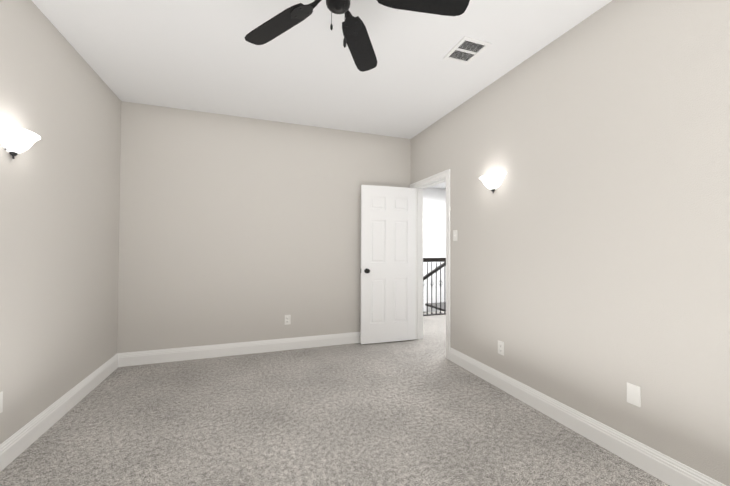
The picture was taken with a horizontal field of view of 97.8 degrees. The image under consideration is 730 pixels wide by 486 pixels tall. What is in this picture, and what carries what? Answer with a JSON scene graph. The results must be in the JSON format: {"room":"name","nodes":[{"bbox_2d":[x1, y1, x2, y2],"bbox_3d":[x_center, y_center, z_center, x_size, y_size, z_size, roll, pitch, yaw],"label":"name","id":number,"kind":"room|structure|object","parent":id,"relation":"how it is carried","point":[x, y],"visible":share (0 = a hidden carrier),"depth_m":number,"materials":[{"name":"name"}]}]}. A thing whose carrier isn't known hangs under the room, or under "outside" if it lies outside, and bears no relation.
{"room":"empty bedroom","nodes":[
{"label":"empty bedroom","id":0,"kind":"room"},
{"bbox_2d":[0,0,120,443],"bbox_3d":[-1.764,-0.140,0.916,0.120,2.747,5.240,1,-1,-19],"label":"wall","id":1,"kind":"structure","parent":0,"point":[59,218],"depth_m":2.19,"materials":[{"name":"grey paint"}]},
{"bbox_2d":[0,391,2,412],"bbox_3d":[-1.993,0.875,1.728,0.007,0.115,0.070,1,-1,-19],"label":"electrical outlet plate","id":2,"kind":"object","parent":1,"relation":"attached to","point":[1,401],"visible":1,"depth_m":1.75,"materials":[{"name":"white plastic"}]},
{"bbox_2d":[0,123,40,158],"bbox_3d":[-1.964,-0.556,1.828,0.113,0.156,0.300,1,-1,-19],"label":"wall sconce","id":3,"kind":"object","parent":1,"relation":"attached to","point":[14,140],"visible":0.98,"depth_m":1.78,"materials":[{"name":"white glass"}]},
{"bbox_2d":[0,353,119,471],"bbox_3d":[-1.703,1.165,0.917,0.016,0.138,5.000,1,-1,-19],"label":"baseboard","id":4,"kind":"structure","parent":1,"relation":"attached to","point":[11,448],"depth_m":2.18,"materials":[{"name":"white paint"}]},
{"bbox_2d":[117,101,410,352],"bbox_3d":[-0.974,-0.087,3.910,3.364,2.747,0.120,1,-1,-19],"label":"wall","id":5,"kind":"structure","parent":0,"point":[234,229],"depth_m":3.68,"materials":[{"name":"grey paint"}]},
{"bbox_2d":[120,332,359,366],"bbox_3d":[-0.942,1.216,3.829,3.335,0.138,0.016,1,-1,-19],"label":"baseboard","id":6,"kind":"structure","parent":5,"relation":"attached to","point":[241,348],"depth_m":3.62,"materials":[{"name":"white paint"}]},
{"bbox_2d":[285,315,290,324],"bbox_3d":[-0.933,0.925,3.841,0.070,0.115,0.008,1,-1,-19],"label":"electrical outlet","id":7,"kind":"object","parent":5,"relation":"attached to","point":[287,319],"visible":1,"depth_m":3.84,"materials":[{"name":"white plastic"}]},
{"bbox_2d":[32,0,611,188],"bbox_3d":[1.704,-1.505,3.745,8.520,0.100,8.220,1,-1,-19],"label":"ceiling","id":8,"kind":"structure","parent":0,"point":[200,55],"depth_m":2.52,"materials":[{"name":"white paint"}]},
{"bbox_2d":[244,0,469,71],"bbox_3d":[-0.107,-1.203,1.472,1.220,0.593,1.178,1,-1,-19],"label":"ceiling fan","id":9,"kind":"object","parent":8,"relation":"hanging from","point":[356,39],"visible":1,"depth_m":1.68,"materials":[{"name":"black wood"}]},
{"bbox_2d":[443,36,490,64],"bbox_3d":[0.778,-1.475,2.451,0.237,0.010,0.280,1,-1,-19],"label":"ceiling vent","id":10,"kind":"object","parent":8,"relation":"in","point":[465,50],"visible":1,"depth_m":2.44,"materials":[{"name":"white metal"}]},
{"bbox_2d":[0,339,669,485],"bbox_3d":[-0.126,1.298,1.473,3.604,0.100,5.240,1,-1,-19],"label":"floor carpet","id":11,"kind":"object","parent":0,"point":[419,412],"visible":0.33,"depth_m":2.13,"materials":[{"name":"grey carpet"}]},
{"bbox_2d":[423,311,445,350],"bbox_3d":[3.256,1.363,4.689,4.916,0.100,4.010,1,-1,-19],"label":"floor","id":12,"kind":"structure","parent":0,"point":[434,329],"depth_m":4.82,"materials":[{"name":"carpet"}]},
{"bbox_2d":[423,258,445,315],"bbox_3d":[1.726,0.762,6.112,2.771,1.140,0.245,1,-1,-19],"label":"stair railing","id":13,"kind":"object","parent":12,"relation":"on","point":[436,269],"visible":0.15,"depth_m":5.89,"materials":[{"name":"black metal"}]},
{"bbox_2d":[423,188,445,311],"bbox_3d":[2.043,0.594,8.139,4.916,3.947,0.100,1,-1,-19],"label":"wall","id":14,"kind":"structure","parent":0,"point":[434,222],"depth_m":7.99,"materials":[{"name":"white paint"}]},
{"bbox_2d":[411,0,729,485],"bbox_3d":[1.522,-0.110,2.078,0.120,2.747,5.240,1,-1,-19],"label":"wall","id":15,"kind":"structure","parent":0,"point":[590,262],"depth_m":1.95,"materials":[{"name":"grey paint"}]},
{"bbox_2d":[409,169,449,359],"bbox_3d":[0.842,0.239,3.983,0.155,2.108,0.942,1,-1,-19],"label":"door frame","id":16,"kind":"structure","parent":15,"relation":"attached to","point":[438,176],"depth_m":4.29,"materials":[{"name":"white paint"}]},
{"bbox_2d":[360,185,415,343],"bbox_3d":[0.314,0.272,4.167,0.768,2.022,0.179,0,-1,-17],"label":"door","id":17,"kind":"structure","parent":16,"relation":"attached to","point":[388,267],"depth_m":4.14,"materials":[{"name":"white paint"}]},
{"bbox_2d":[453,230,456,240],"bbox_3d":[0.968,-0.080,3.437,0.017,0.115,0.070,1,-1,-19],"label":"light switch","id":18,"kind":"object","parent":15,"relation":"attached to","point":[454,235],"visible":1,"depth_m":3.43,"materials":[{"name":"white plastic"}]},
{"bbox_2d":[479,173,505,192],"bbox_3d":[1.125,-0.528,2.877,0.113,0.156,0.300,1,-1,-19],"label":"wall sconce","id":19,"kind":"object","parent":15,"relation":"attached to","point":[492,182],"visible":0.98,"depth_m":2.83,"materials":[{"name":"white glass"}]},
{"bbox_2d":[498,340,503,355],"bbox_3d":[1.191,0.920,2.794,0.008,0.115,0.070,1,-1,-19],"label":"electrical outlet","id":20,"kind":"object","parent":15,"relation":"attached to","point":[501,347],"visible":1,"depth_m":2.79,"materials":[{"name":"white plastic"}]},
{"bbox_2d":[449,347,725,485],"bbox_3d":[1.610,1.187,1.589,0.016,0.138,4.058,1,-1,-19],"label":"baseboard","id":21,"kind":"structure","parent":15,"relation":"attached to","point":[658,465],"depth_m":2.00,"materials":[{"name":"white paint"}]},
{"bbox_2d":[627,382,640,407],"bbox_3d":[1.536,0.867,1.822,0.007,0.115,0.070,1,-1,-19],"label":"electrical outlet plate","id":22,"kind":"object","parent":15,"relation":"attached to","point":[633,394],"visible":1,"depth_m":1.82,"materials":[{"name":"white plastic"}]},
{"bbox_3d":[2.318,2.604,7.308,4.916,0.100,1.590,1,-1,-19],"label":"floor","id":23,"kind":"structure","parent":0,"visible":0},
{"bbox_2d":[423,302,445,312],"bbox_3d":[1.631,1.939,6.741,3.000,1.188,0.900,1,-1,-19],"label":"stair steps","id":24,"kind":"structure","parent":23,"relation":"on","point":[434,307],"depth_m":6.87,"materials":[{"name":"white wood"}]}
]}

